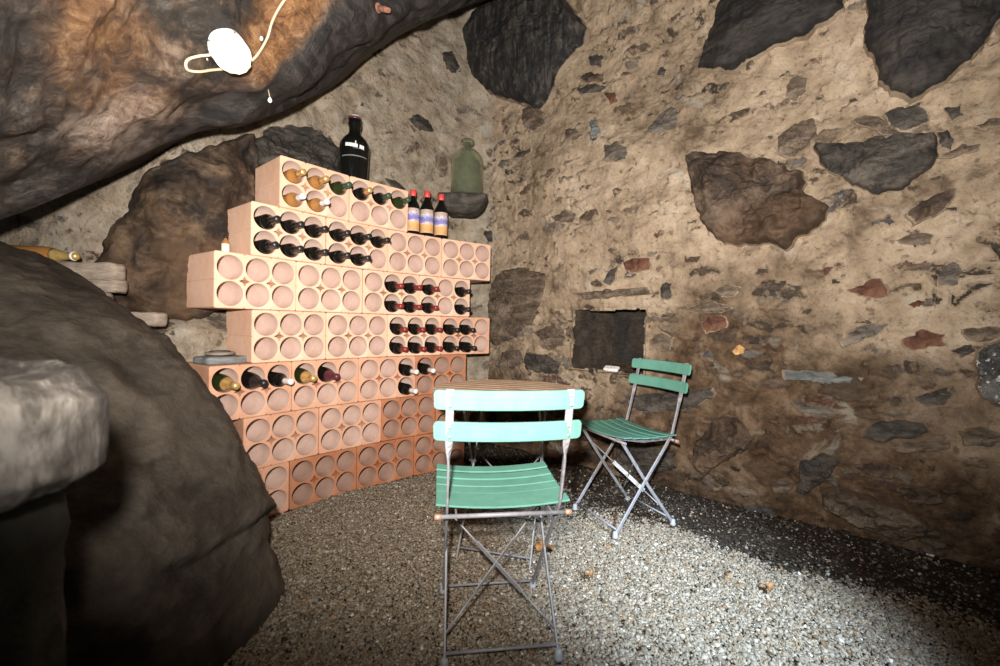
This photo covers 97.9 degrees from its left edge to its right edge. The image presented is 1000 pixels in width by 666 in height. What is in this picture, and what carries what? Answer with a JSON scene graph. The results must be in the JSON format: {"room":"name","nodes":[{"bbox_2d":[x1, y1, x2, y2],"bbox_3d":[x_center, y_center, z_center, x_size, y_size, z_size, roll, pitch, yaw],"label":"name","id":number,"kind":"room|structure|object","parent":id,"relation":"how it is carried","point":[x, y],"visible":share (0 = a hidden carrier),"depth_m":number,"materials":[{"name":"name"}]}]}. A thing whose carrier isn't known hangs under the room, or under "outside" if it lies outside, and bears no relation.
{"room":"wine cellar","nodes":[
{"label":"wine cellar","id":0,"kind":"room"},
{"bbox_2d":[0,0,486,219],"bbox_3d":[-0.171,-2.555,2.360,2.103,4.966,4.276,2,2,41],"label":"boulder","id":1,"kind":"object","parent":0,"point":[91,91],"visible":0.98,"depth_m":1.48,"materials":[{"name":"stone"}]},
{"bbox_2d":[207,28,250,73],"bbox_3d":[-0.967,-0.998,1.546,0.201,0.181,0.136,2,1,21],"label":"lamp","id":2,"kind":"object","parent":1,"relation":"attached to","point":[226,46],"visible":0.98,"depth_m":1.49,"materials":[{"name":"white glass"}]},
{"bbox_2d":[184,0,285,72],"bbox_3d":[-0.936,-1.086,1.586,0.334,0.391,0.122,1,1,-27],"label":"power cable","id":3,"kind":"object","parent":1,"relation":"attached to","point":[188,59],"visible":0.88,"depth_m":1.60,"materials":[{"name":"white plastic"}]},
{"bbox_2d":[375,2,390,12],"bbox_3d":[-0.538,-1.474,1.980,0.104,0.066,0.043,2,1,18],"label":"peg","id":4,"kind":"object","parent":1,"relation":"attached to","point":[379,8],"visible":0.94,"depth_m":1.96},
{"bbox_2d":[0,1,494,421],"bbox_3d":[-1.966,-0.848,2.312,5.638,3.820,0.845,1,1,-29],"label":"wall","id":5,"kind":"structure","parent":0,"point":[416,97],"depth_m":2.56,"materials":[{"name":"grey stone"}]},
{"bbox_2d":[438,192,487,217],"bbox_3d":[-0.279,-0.969,3.326,0.375,0.146,0.274,1,1,0],"label":"shelf stone","id":6,"kind":"object","parent":5,"relation":"attached to","point":[458,204],"visible":0.88,"depth_m":3.22,"materials":[{"name":"grey stone"}]},
{"bbox_2d":[451,138,482,192],"bbox_3d":[-0.252,-1.252,3.316,0.242,0.434,0.242,1,1,0],"label":"bottle","id":7,"kind":"object","parent":6,"relation":"on","point":[466,162],"visible":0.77,"depth_m":3.22,"materials":[{"name":"green glass"}]},
{"bbox_2d":[228,442,999,665],"bbox_3d":[-0.171,0.982,1.320,7.500,0.077,5.800,1,1,0],"label":"floor","id":8,"kind":"structure","parent":0,"point":[900,581],"depth_m":1.97,"materials":[{"name":"grey gravel"}]},
{"bbox_2d":[0,490,69,665],"bbox_3d":[-0.927,0.612,0.588,0.614,0.886,0.188,1,1,0],"label":"stone pier","id":9,"kind":"object","parent":8,"relation":"on","point":[33,534],"visible":0.77,"depth_m":0.58,"materials":[{"name":"grey stone"}]},
{"bbox_2d":[0,357,109,512],"bbox_3d":[-0.851,0.127,0.572,0.639,0.200,0.241,1,1,0],"label":"ledge stone","id":10,"kind":"object","parent":9,"relation":"on","point":[55,417],"visible":1,"depth_m":0.54,"materials":[{"name":"grey stone"}]},
{"bbox_2d":[0,241,284,665],"bbox_3d":[-2.100,0.273,1.387,2.687,1.492,1.373,1,1,0],"label":"boulder","id":11,"kind":"object","parent":8,"relation":"on","point":[170,560],"visible":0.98,"depth_m":1.33,"materials":[{"name":"stone"}]},
{"bbox_2d":[131,312,167,326],"bbox_3d":[-1.678,-0.063,1.965,0.322,0.072,0.096,1,1,0],"label":"flat stone","id":12,"kind":"object","parent":11,"relation":"on","point":[153,319],"visible":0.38,"depth_m":1.93,"materials":[{"name":"beige stone"}]},
{"bbox_2d":[258,462,288,516],"bbox_3d":[-1.385,0.824,2.281,0.320,0.268,0.398,2,1,35],"label":"brick","id":13,"kind":"object","parent":8,"relation":"on","point":[275,478],"visible":0.2,"depth_m":2.35,"materials":[{"name":"ceramic"}]},
{"bbox_2d":[232,407,318,468],"bbox_3d":[-1.277,0.553,2.411,0.320,0.268,0.398,2,1,37],"label":"brick","id":14,"kind":"object","parent":13,"relation":"on","point":[271,439],"visible":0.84,"depth_m":2.36,"materials":[{"name":"ceramic"}]},
{"bbox_2d":[188,361,291,419],"bbox_3d":[-1.365,0.283,2.271,0.320,0.268,0.398,2,1,35],"label":"brick","id":15,"kind":"object","parent":14,"relation":"on","point":[241,403],"visible":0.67,"depth_m":2.22,"materials":[{"name":"ceramic"}]},
{"bbox_2d":[193,354,246,364],"bbox_3d":[-1.388,0.132,2.200,0.202,0.041,0.252,2,1,27],"label":"slab","id":16,"kind":"object","parent":15,"relation":"on","point":[206,359],"visible":0.82,"depth_m":2.11,"materials":[{"name":"grey stone"}]},
{"bbox_2d":[204,350,234,354],"bbox_3d":[-1.413,0.099,2.198,0.132,0.020,0.132,1,1,0],"label":"round lid","id":17,"kind":"object","parent":16,"relation":"on","point":[213,352],"visible":1,"depth_m":2.16,"materials":[{"name":"beige ceramic"}]},
{"bbox_2d":[211,373,239,391],"bbox_3d":[-1.338,0.240,2.095,0.310,0.085,0.086,2,1,35],"label":"wine bottle","id":18,"kind":"object","parent":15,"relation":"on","point":[220,382],"visible":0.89,"depth_m":2.04,"materials":[{"name":"green glass"}]},
{"bbox_2d":[241,371,267,388],"bbox_3d":[-1.263,0.240,2.199,0.310,0.085,0.085,2,1,35],"label":"wine bottle","id":19,"kind":"object","parent":15,"relation":"in","point":[249,380],"visible":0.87,"depth_m":2.15,"materials":[{"name":"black glass"}]},
{"bbox_2d":[226,310,325,362],"bbox_3d":[-1.242,0.013,2.425,0.320,0.268,0.398,2,1,38],"label":"brick","id":20,"kind":"object","parent":15,"relation":"on","point":[263,336],"visible":0.99,"depth_m":2.35,"materials":[{"name":"ceramic"}]},
{"bbox_2d":[187,250,295,310],"bbox_3d":[-1.343,-0.257,2.275,0.320,0.268,0.398,2,1,35],"label":"brick","id":21,"kind":"object","parent":20,"relation":"on","point":[240,281],"visible":0.98,"depth_m":2.19,"materials":[{"name":"ceramic"}]},
{"bbox_2d":[221,235,229,251],"bbox_3d":[-1.399,-0.445,2.218,0.037,0.106,0.037,0,1,-32],"label":"bottle","id":22,"kind":"object","parent":21,"relation":"on","point":[225,245],"visible":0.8,"depth_m":2.21,"materials":[{"name":"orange glass"}]},
{"bbox_2d":[227,201,325,263],"bbox_3d":[-1.238,-0.528,2.413,0.320,0.268,0.398,2,1,38],"label":"brick","id":23,"kind":"object","parent":21,"relation":"on","point":[243,230],"visible":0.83,"depth_m":2.28,"materials":[{"name":"ceramic"}]},
{"bbox_2d":[253,239,278,253],"bbox_3d":[-1.222,-0.441,2.237,0.304,0.075,0.075,2,1,38],"label":"wine bottle","id":24,"kind":"object","parent":23,"relation":"in","point":[265,246],"visible":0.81,"depth_m":2.19,"materials":[{"name":"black glass"}]},
{"bbox_2d":[254,214,280,229],"bbox_3d":[-1.207,-0.566,2.225,0.304,0.075,0.075,2,1,38],"label":"wine bottle","id":25,"kind":"object","parent":23,"relation":"in","point":[265,221],"visible":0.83,"depth_m":2.18,"materials":[{"name":"black glass"}]},
{"bbox_2d":[279,243,303,257],"bbox_3d":[-1.145,-0.441,2.341,0.304,0.075,0.075,2,1,38],"label":"wine bottle","id":26,"kind":"object","parent":23,"relation":"in","point":[290,250],"visible":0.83,"depth_m":2.29,"materials":[{"name":"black glass"}]},
{"bbox_2d":[280,220,304,233],"bbox_3d":[-1.138,-0.566,2.335,0.304,0.075,0.075,2,1,38],"label":"wine bottle","id":27,"kind":"object","parent":23,"relation":"in","point":[289,226],"visible":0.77,"depth_m":2.28,"materials":[{"name":"black glass"}]},
{"bbox_2d":[255,155,348,220],"bbox_3d":[-1.139,-0.798,2.518,0.320,0.268,0.398,2,1,40],"label":"brick","id":28,"kind":"object","parent":23,"relation":"on","point":[271,184],"visible":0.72,"depth_m":2.40,"materials":[{"name":"ceramic"}]},
{"bbox_2d":[282,192,305,206],"bbox_3d":[-1.129,-0.712,2.342,0.304,0.075,0.075,2,1,40],"label":"wine bottle","id":29,"kind":"object","parent":28,"relation":"in","point":[292,199],"visible":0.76,"depth_m":2.29,"materials":[{"name":"orange glass"}]},
{"bbox_2d":[283,168,306,183],"bbox_3d":[-1.126,-0.836,2.339,0.304,0.075,0.075,2,1,40],"label":"wine bottle","id":30,"kind":"object","parent":28,"relation":"in","point":[292,175],"visible":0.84,"depth_m":2.29,"materials":[{"name":"orange glass"}]},
{"bbox_2d":[306,198,329,211],"bbox_3d":[-1.044,-0.712,2.438,0.304,0.075,0.075,2,1,40],"label":"wine bottle","id":31,"kind":"object","parent":28,"relation":"in","point":[315,204],"visible":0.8,"depth_m":2.39,"materials":[{"name":"orange glass"}]},
{"bbox_2d":[307,175,329,189],"bbox_3d":[-1.046,-0.837,2.440,0.304,0.075,0.075,2,1,40],"label":"wine bottle","id":32,"kind":"object","parent":28,"relation":"in","point":[317,182],"visible":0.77,"depth_m":2.39,"materials":[{"name":"orange glass"}]},
{"bbox_2d":[329,181,351,194],"bbox_3d":[-0.955,-0.837,2.532,0.304,0.075,0.075,2,1,40],"label":"wine bottle","id":33,"kind":"object","parent":28,"relation":"in","point":[339,188],"visible":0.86,"depth_m":2.48,"materials":[{"name":"green glass"}]},
{"bbox_2d":[304,247,328,260],"bbox_3d":[-1.052,-0.441,2.432,0.304,0.075,0.075,2,1,38],"label":"wine bottle","id":34,"kind":"object","parent":23,"relation":"in","point":[312,253],"visible":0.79,"depth_m":2.38,"materials":[{"name":"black glass"}]},
{"bbox_2d":[304,224,328,237],"bbox_3d":[-1.054,-0.566,2.433,0.304,0.075,0.075,2,1,38],"label":"wine bottle","id":35,"kind":"object","parent":23,"relation":"in","point":[313,230],"visible":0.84,"depth_m":2.38,"materials":[{"name":"black glass"}]},
{"bbox_2d":[267,371,293,386],"bbox_3d":[-1.185,0.244,2.302,0.304,0.075,0.075,2,2,35],"label":"wine bottle","id":36,"kind":"object","parent":15,"relation":"in","point":[276,379],"visible":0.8,"depth_m":2.26,"materials":[{"name":"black glass"}]},
{"bbox_2d":[288,447,356,509],"bbox_3d":[-1.125,0.823,2.607,0.320,0.268,0.398,2,2,41],"label":"brick","id":37,"kind":"object","parent":8,"relation":"on","point":[314,478],"visible":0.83,"depth_m":2.55,"materials":[{"name":"red ceramic"}]},
{"bbox_2d":[318,399,380,453],"bbox_3d":[-1.006,0.552,2.728,0.320,0.268,0.398,2,2,44],"label":"brick","id":38,"kind":"object","parent":37,"relation":"on","point":[342,426],"visible":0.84,"depth_m":2.67,"materials":[{"name":"ceramic"}]},
{"bbox_2d":[290,358,358,410],"bbox_3d":[-1.110,0.282,2.600,0.320,0.268,0.398,2,2,41],"label":"brick","id":39,"kind":"object","parent":38,"relation":"on","point":[308,395],"visible":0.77,"depth_m":2.55,"materials":[{"name":"ceramic"}]},
{"bbox_2d":[294,367,316,382],"bbox_3d":[-1.104,0.239,2.424,0.310,0.085,0.085,2,2,41],"label":"wine bottle","id":40,"kind":"object","parent":39,"relation":"in","point":[301,375],"visible":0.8,"depth_m":2.37,"materials":[{"name":"gold glass"}]},
{"bbox_2d":[317,366,340,381],"bbox_3d":[-1.013,0.239,2.515,0.310,0.085,0.085,2,2,41],"label":"wine bottle","id":41,"kind":"object","parent":39,"relation":"in","point":[325,374],"visible":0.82,"depth_m":2.46,"materials":[{"name":"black glass"}]},
{"bbox_2d":[325,312,387,358],"bbox_3d":[-0.969,0.012,2.740,0.320,0.268,0.398,2,2,44],"label":"brick","id":42,"kind":"object","parent":39,"relation":"on","point":[348,335],"visible":0.88,"depth_m":2.69,"materials":[{"name":"ceramic"}]},
{"bbox_2d":[295,261,361,312],"bbox_3d":[-1.088,-0.258,2.604,0.320,0.268,0.398,2,2,41],"label":"brick","id":43,"kind":"object","parent":42,"relation":"on","point":[319,287],"visible":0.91,"depth_m":2.55,"materials":[{"name":"ceramic"}]},
{"bbox_2d":[324,217,387,271],"bbox_3d":[-0.962,-0.528,2.725,0.320,0.268,0.398,2,2,44],"label":"brick","id":44,"kind":"object","parent":43,"relation":"on","point":[379,256],"visible":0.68,"depth_m":2.65,"materials":[{"name":"ceramic"}]},
{"bbox_2d":[328,250,350,263],"bbox_3d":[-0.956,-0.441,2.540,0.304,0.075,0.075,2,2,44],"label":"wine bottle","id":45,"kind":"object","parent":44,"relation":"in","point":[338,256],"visible":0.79,"depth_m":2.49,"materials":[{"name":"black glass"}]},
{"bbox_2d":[328,229,350,241],"bbox_3d":[-0.955,-0.567,2.540,0.304,0.075,0.075,2,2,44],"label":"wine bottle","id":46,"kind":"object","parent":44,"relation":"in","point":[338,235],"visible":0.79,"depth_m":2.49,"materials":[{"name":"black glass"}]},
{"bbox_2d":[350,253,370,265],"bbox_3d":[-0.869,-0.442,2.635,0.304,0.075,0.075,2,2,44],"label":"wine bottle","id":47,"kind":"object","parent":44,"relation":"in","point":[358,259],"visible":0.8,"depth_m":2.58,"materials":[{"name":"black glass"}]},
{"bbox_2d":[350,232,371,244],"bbox_3d":[-0.862,-0.566,2.628,0.304,0.075,0.075,2,2,44],"label":"wine bottle","id":48,"kind":"object","parent":44,"relation":"in","point":[359,238],"visible":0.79,"depth_m":2.58,"materials":[{"name":"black glass"}]},
{"bbox_2d":[348,176,407,231],"bbox_3d":[-0.854,-0.798,2.822,0.398,0.268,0.320,0,2,-44],"label":"brick","id":49,"kind":"object","parent":44,"relation":"on","point":[368,212],"visible":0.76,"depth_m":2.75,"materials":[{"name":"ceramic"}]},
{"bbox_2d":[339,114,369,179],"bbox_3d":[-0.906,-1.143,2.711,0.179,0.420,0.180,1,1,-19],"label":"bottle","id":50,"kind":"object","parent":49,"relation":"on","point":[354,151],"visible":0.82,"depth_m":2.65,"materials":[{"name":"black glass"}]},
{"bbox_2d":[352,187,372,200],"bbox_3d":[-0.857,-0.837,2.640,0.075,0.075,0.304,0,2,-44],"label":"wine bottle","id":51,"kind":"object","parent":49,"relation":"in","point":[360,193],"visible":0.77,"depth_m":2.58,"materials":[{"name":"black glass"}]},
{"bbox_2d":[372,193,391,204],"bbox_3d":[-0.772,-0.837,2.737,0.074,0.074,0.304,0,2,-44],"label":"wine bottle","id":52,"kind":"object","parent":49,"relation":"in","point":[379,198],"visible":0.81,"depth_m":2.68,"materials":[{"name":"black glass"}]},
{"bbox_2d":[391,197,410,208],"bbox_3d":[-0.669,-0.836,2.816,0.075,0.075,0.304,0,2,-44],"label":"wine bottle","id":53,"kind":"object","parent":49,"relation":"in","point":[398,202],"visible":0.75,"depth_m":2.76,"materials":[{"name":"green glass"}]},
{"bbox_2d":[370,236,389,247],"bbox_3d":[-0.782,-0.567,2.730,0.304,0.075,0.075,2,2,44],"label":"wine bottle","id":54,"kind":"object","parent":44,"relation":"in","point":[376,241],"visible":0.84,"depth_m":2.67,"materials":[{"name":"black glass"}]},
{"bbox_2d":[356,436,413,488],"bbox_3d":[-0.834,0.823,2.905,0.398,0.268,0.320,0,2,-43],"label":"brick","id":55,"kind":"object","parent":8,"relation":"on","point":[380,462],"visible":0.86,"depth_m":2.83,"materials":[{"name":"red ceramic"}]},
{"bbox_2d":[381,394,434,440],"bbox_3d":[-0.706,0.553,3.017,0.398,0.268,0.320,0,2,-40],"label":"brick","id":56,"kind":"object","parent":55,"relation":"on","point":[401,417],"visible":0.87,"depth_m":2.95,"materials":[{"name":"red ceramic"}]},
{"bbox_2d":[358,356,414,401],"bbox_3d":[-0.821,0.282,2.901,0.398,0.268,0.320,0,2,-43],"label":"brick","id":57,"kind":"object","parent":56,"relation":"on","point":[379,378],"visible":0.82,"depth_m":2.82,"materials":[{"name":"ceramic"}]},
{"bbox_2d":[398,382,417,394],"bbox_3d":[-0.637,0.369,2.890,0.075,0.075,0.304,0,2,-43],"label":"wine bottle","id":58,"kind":"object","parent":57,"relation":"in","point":[404,388],"visible":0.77,"depth_m":2.84,"materials":[{"name":"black glass"}]},
{"bbox_2d":[398,363,418,375],"bbox_3d":[-0.630,0.245,2.883,0.075,0.075,0.304,0,2,-43],"label":"wine bottle","id":59,"kind":"object","parent":57,"relation":"in","point":[404,369],"visible":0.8,"depth_m":2.83,"materials":[{"name":"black glass"}]},
{"bbox_2d":[387,315,440,356],"bbox_3d":[-0.665,0.013,3.025,0.398,0.268,0.320,0,1,-40],"label":"brick","id":60,"kind":"object","parent":57,"relation":"on","point":[404,338],"visible":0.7,"depth_m":2.94,"materials":[{"name":"ceramic"}]},
{"bbox_2d":[358,269,419,314],"bbox_3d":[-0.793,-0.258,2.899,0.398,0.268,0.320,0,2,-42],"label":"brick","id":61,"kind":"object","parent":60,"relation":"on","point":[374,292],"visible":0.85,"depth_m":2.81,"materials":[{"name":"ceramic"}]},
{"bbox_2d":[384,281,403,292],"bbox_3d":[-0.706,-0.296,2.804,0.076,0.075,0.304,0,2,-43],"label":"wine bottle","id":62,"kind":"object","parent":61,"relation":"in","point":[391,286],"visible":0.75,"depth_m":2.75,"materials":[{"name":"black glass"}]},
{"bbox_2d":[384,301,403,311],"bbox_3d":[-0.708,-0.171,2.805,0.075,0.075,0.304,0,2,-42],"label":"wine bottle","id":63,"kind":"object","parent":61,"relation":"in","point":[391,306],"visible":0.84,"depth_m":2.75,"materials":[{"name":"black glass"}]},
{"bbox_2d":[402,302,421,312],"bbox_3d":[-0.610,-0.171,2.889,0.075,0.075,0.304,0,2,-42],"label":"wine bottle","id":64,"kind":"object","parent":61,"relation":"in","point":[409,307],"visible":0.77,"depth_m":2.83,"materials":[{"name":"black glass"}]},
{"bbox_2d":[403,282,422,293],"bbox_3d":[-0.607,-0.296,2.886,0.075,0.075,0.304,0,2,-43],"label":"wine bottle","id":65,"kind":"object","parent":61,"relation":"in","point":[410,288],"visible":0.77,"depth_m":2.83,"materials":[{"name":"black glass"}]},
{"bbox_2d":[386,230,441,276],"bbox_3d":[-0.659,-0.528,3.011,0.398,0.268,0.320,0,1,-40],"label":"brick","id":66,"kind":"object","parent":61,"relation":"on","point":[408,253],"visible":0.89,"depth_m":2.94,"materials":[{"name":"ceramic"}]},
{"bbox_2d":[407,189,419,233],"bbox_3d":[-0.597,-0.819,2.980,0.092,0.317,0.093,1,1,-12],"label":"bottle","id":67,"kind":"object","parent":66,"relation":"on","point":[413,206],"visible":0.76,"depth_m":2.94,"materials":[{"name":"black glass"}]},
{"bbox_2d":[420,190,433,236],"bbox_3d":[-0.512,-0.826,3.047,0.094,0.331,0.095,1,1,-10],"label":"bottle","id":68,"kind":"object","parent":66,"relation":"on","point":[426,210],"visible":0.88,"depth_m":3.01,"materials":[{"name":"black glass"}]},
{"bbox_2d":[389,323,407,334],"bbox_3d":[-0.686,-0.026,2.849,0.075,0.075,0.304,0,1,-40],"label":"wine bottle","id":69,"kind":"object","parent":60,"relation":"in","point":[395,328],"visible":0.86,"depth_m":2.80,"materials":[{"name":"black glass"}]},
{"bbox_2d":[389,342,408,353],"bbox_3d":[-0.682,0.099,2.844,0.075,0.075,0.304,0,1,-40],"label":"wine bottle","id":70,"kind":"object","parent":60,"relation":"in","point":[396,348],"visible":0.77,"depth_m":2.79,"materials":[{"name":"black glass"}]},
{"bbox_2d":[407,342,426,353],"bbox_3d":[-0.579,0.100,2.921,0.075,0.075,0.304,0,1,-40],"label":"wine bottle","id":71,"kind":"object","parent":60,"relation":"in","point":[413,347],"visible":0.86,"depth_m":2.87,"materials":[{"name":"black glass"}]},
{"bbox_2d":[408,324,425,334],"bbox_3d":[-0.588,-0.026,2.933,0.075,0.075,0.304,0,1,-40],"label":"wine bottle","id":72,"kind":"object","parent":60,"relation":"in","point":[414,329],"visible":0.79,"depth_m":2.88,"materials":[{"name":"black glass"}]},
{"bbox_2d":[424,342,442,352],"bbox_3d":[-0.488,0.100,3.014,0.075,0.075,0.304,0,1,-40],"label":"wine bottle","id":73,"kind":"object","parent":60,"relation":"in","point":[432,347],"visible":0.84,"depth_m":2.96,"materials":[{"name":"black glass"}]},
{"bbox_2d":[425,324,442,334],"bbox_3d":[-0.488,-0.025,3.014,0.075,0.075,0.304,0,1,-40],"label":"wine bottle","id":74,"kind":"object","parent":60,"relation":"in","point":[431,329],"visible":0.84,"depth_m":2.96,"materials":[{"name":"black glass"}]},
{"bbox_2d":[413,433,463,475],"bbox_3d":[-0.513,0.824,3.171,0.398,0.268,0.320,0,1,-36],"label":"brick","id":75,"kind":"object","parent":8,"relation":"on","point":[429,452],"visible":0.59,"depth_m":3.08,"materials":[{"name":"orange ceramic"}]},
{"bbox_2d":[435,408,483,421],"bbox_3d":[-0.368,0.555,3.263,0.398,0.268,0.320,0,1,-34],"label":"brick","id":76,"kind":"object","parent":75,"relation":"on","point":[440,415],"visible":0.23,"depth_m":3.24,"materials":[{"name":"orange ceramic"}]},
{"bbox_2d":[415,354,465,395],"bbox_3d":[-0.501,0.284,3.168,0.398,0.268,0.320,0,1,-36],"label":"brick","id":77,"kind":"object","parent":76,"relation":"on","point":[449,368],"visible":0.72,"depth_m":3.10,"materials":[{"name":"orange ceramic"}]},
{"bbox_2d":[417,362,435,374],"bbox_3d":[-0.525,0.245,2.983,0.075,0.074,0.304,0,1,-36],"label":"wine bottle","id":78,"kind":"object","parent":77,"relation":"in","point":[423,368],"visible":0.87,"depth_m":2.93,"materials":[{"name":"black glass"}]},
{"bbox_2d":[440,316,489,354],"bbox_3d":[-0.332,0.015,3.276,0.398,0.268,0.320,0,1,-33],"label":"brick","id":79,"kind":"object","parent":77,"relation":"on","point":[480,338],"visible":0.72,"depth_m":3.19,"materials":[{"name":"ceramic"}]},
{"bbox_2d":[417,275,469,316],"bbox_3d":[-0.472,-0.256,3.165,0.398,0.268,0.320,0,1,-36],"label":"brick","id":80,"kind":"object","parent":79,"relation":"on","point":[446,297],"visible":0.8,"depth_m":3.08,"materials":[{"name":"ceramic"}]},
{"bbox_2d":[421,303,438,313],"bbox_3d":[-0.504,-0.171,2.989,0.075,0.075,0.304,0,1,-36],"label":"wine bottle","id":81,"kind":"object","parent":80,"relation":"in","point":[428,308],"visible":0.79,"depth_m":2.93,"materials":[{"name":"black glass"}]},
{"bbox_2d":[422,284,439,294],"bbox_3d":[-0.500,-0.295,2.985,0.075,0.075,0.304,0,1,-36],"label":"wine bottle","id":82,"kind":"object","parent":80,"relation":"in","point":[428,289],"visible":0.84,"depth_m":2.93,"materials":[{"name":"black glass"}]},
{"bbox_2d":[454,304,470,314],"bbox_3d":[-0.301,-0.170,3.148,0.075,0.075,0.304,0,1,-36],"label":"wine bottle","id":83,"kind":"object","parent":80,"relation":"in","point":[460,309],"visible":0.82,"depth_m":3.09,"materials":[{"name":"black glass"}]},
{"bbox_2d":[454,287,471,296],"bbox_3d":[-0.298,-0.294,3.144,0.075,0.075,0.304,0,1,-36],"label":"wine bottle","id":84,"kind":"object","parent":80,"relation":"in","point":[460,291],"visible":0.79,"depth_m":3.09,"materials":[{"name":"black glass"}]},
{"bbox_2d":[441,238,490,283],"bbox_3d":[-0.324,-0.526,3.259,0.398,0.268,0.320,0,1,-34],"label":"brick","id":85,"kind":"object","parent":80,"relation":"on","point":[470,261],"visible":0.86,"depth_m":3.18,"materials":[{"name":"ceramic"}]},
{"bbox_2d":[434,194,447,238],"bbox_3d":[-0.423,-0.826,3.114,0.096,0.331,0.097,1,1,-8],"label":"bottle","id":86,"kind":"object","parent":85,"relation":"on","point":[440,213],"visible":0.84,"depth_m":3.08,"materials":[{"name":"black glass"}]},
{"bbox_2d":[442,341,459,352],"bbox_3d":[-0.370,0.100,3.099,0.075,0.075,0.304,0,1,-33],"label":"wine bottle","id":87,"kind":"object","parent":79,"relation":"in","point":[450,347],"visible":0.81,"depth_m":3.04,"materials":[{"name":"black glass"}]},
{"bbox_2d":[443,324,459,334],"bbox_3d":[-0.367,-0.025,3.096,0.075,0.075,0.304,0,1,-33],"label":"wine bottle","id":88,"kind":"object","parent":79,"relation":"in","point":[449,329],"visible":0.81,"depth_m":3.04,"materials":[{"name":"black glass"}]},
{"bbox_2d":[459,324,475,334],"bbox_3d":[-0.264,-0.024,3.173,0.075,0.075,0.304,0,1,-33],"label":"wine bottle","id":89,"kind":"object","parent":79,"relation":"in","point":[464,329],"visible":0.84,"depth_m":3.12,"materials":[{"name":"black glass"}]},
{"bbox_2d":[459,341,476,351],"bbox_3d":[-0.255,0.102,3.158,0.075,0.075,0.304,0,1,-33],"label":"wine bottle","id":90,"kind":"object","parent":79,"relation":"in","point":[464,346],"visible":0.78,"depth_m":3.10,"materials":[{"name":"black glass"}]},
{"bbox_2d":[223,454,999,665],"bbox_3d":[0.349,0.978,2.164,3.258,0.082,2.412,1,1,0],"label":"gravel","id":91,"kind":"object","parent":8,"relation":"on","point":[776,606],"visible":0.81,"depth_m":1.62,"materials":[{"name":"grey gravel"}]},
{"bbox_2d":[433,389,583,665],"bbox_3d":[-0.005,0.572,1.448,0.434,0.838,0.468,1,1,-8],"label":"bistro chair","id":92,"kind":"object","parent":91,"relation":"on","point":[477,487],"visible":1,"depth_m":1.32,"materials":[{"name":"metal"}]},
{"bbox_2d":[432,379,584,569],"bbox_3d":[0.032,0.621,2.053,0.710,0.714,0.704,1,1,14],"label":"bistro table","id":93,"kind":"object","parent":91,"relation":"on","point":[494,384],"visible":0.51,"depth_m":2.10,"materials":[{"name":"brown wood"}]},
{"bbox_2d":[530,539,553,551],"bbox_3d":[0.192,0.960,1.960,0.098,0.053,0.080,1,1,14],"label":"dry leaf","id":94,"kind":"object","parent":91,"relation":"on","point":[538,545],"visible":0.81,"depth_m":1.94,"materials":[{"name":"orange plant"}]},
{"bbox_2d":[584,568,592,578],"bbox_3d":[0.357,0.971,1.748,0.033,0.048,0.057,1,1,-25],"label":"dry leaf","id":95,"kind":"object","parent":91,"relation":"on","point":[591,570],"visible":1,"depth_m":1.74,"materials":[{"name":"brown plant"}]},
{"bbox_2d":[572,358,691,538],"bbox_3d":[0.695,0.569,2.341,0.468,0.838,0.434,1,1,-24],"label":"bistro chair","id":96,"kind":"object","parent":91,"relation":"on","point":[603,428],"visible":1,"depth_m":2.33,"materials":[{"name":"green paint"}]},
{"bbox_2d":[460,442,999,641],"bbox_3d":[0.823,0.981,2.385,3.315,0.086,0.739,2,1,40],"label":"rubble","id":97,"kind":"object","parent":91,"relation":"on","point":[919,582],"visible":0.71,"depth_m":2.09,"materials":[{"name":"grey gravel"}]},
{"bbox_2d":[763,581,773,591],"bbox_3d":[1.044,0.986,1.693,0.037,0.048,0.063,2,1,27],"label":"dry leaf","id":98,"kind":"object","parent":91,"relation":"on","point":[770,585],"visible":1,"depth_m":1.68,"materials":[{"name":"brown plant"}]},
{"bbox_2d":[462,0,999,570],"bbox_3d":[1.472,-0.903,2.416,4.956,4.070,0.660,2,1,38],"label":"wall","id":99,"kind":"structure","parent":0,"point":[795,204],"depth_m":2.27,"materials":[{"name":"grey stone"}]},
{"bbox_2d":[603,365,619,371],"bbox_3d":[0.741,0.237,2.895,0.100,0.034,0.046,2,1,40],"label":"folded card","id":100,"kind":"object","parent":99,"relation":"on","point":[609,368],"visible":1,"depth_m":2.88,"materials":[{"name":"white paper"}]},
{"bbox_3d":[-1.792,-0.117,1.965,0.126,0.057,0.092,1,1,0],"label":"flat stone","id":101,"kind":"object","parent":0,"visible":0},
{"bbox_3d":[-1.810,-0.162,1.964,0.102,0.043,0.091,1,1,0],"label":"flat stone","id":102,"kind":"object","parent":101,"relation":"on","visible":0},
{"bbox_2d":[88,279,127,293],"bbox_3d":[-1.793,-0.214,1.963,0.192,0.072,0.097,1,1,0],"label":"flat stone","id":103,"kind":"object","parent":102,"relation":"on","point":[114,286],"visible":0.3,"depth_m":1.93,"materials":[{"name":"beige stone"}]},
{"bbox_2d":[57,261,125,280],"bbox_3d":[-1.844,-0.274,1.951,0.304,0.084,0.097,1,1,0],"label":"flat stone","id":104,"kind":"object","parent":103,"relation":"on","point":[107,271],"visible":0.67,"depth_m":1.91,"materials":[{"name":"beige stone"}]},
{"bbox_2d":[10,245,80,260],"bbox_3d":[-2.074,-0.352,1.979,0.310,0.085,0.085,1,1,-2],"label":"wine bottle","id":105,"kind":"object","parent":104,"relation":"on","point":[55,254],"visible":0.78,"depth_m":1.96,"materials":[{"name":"orange glass"}]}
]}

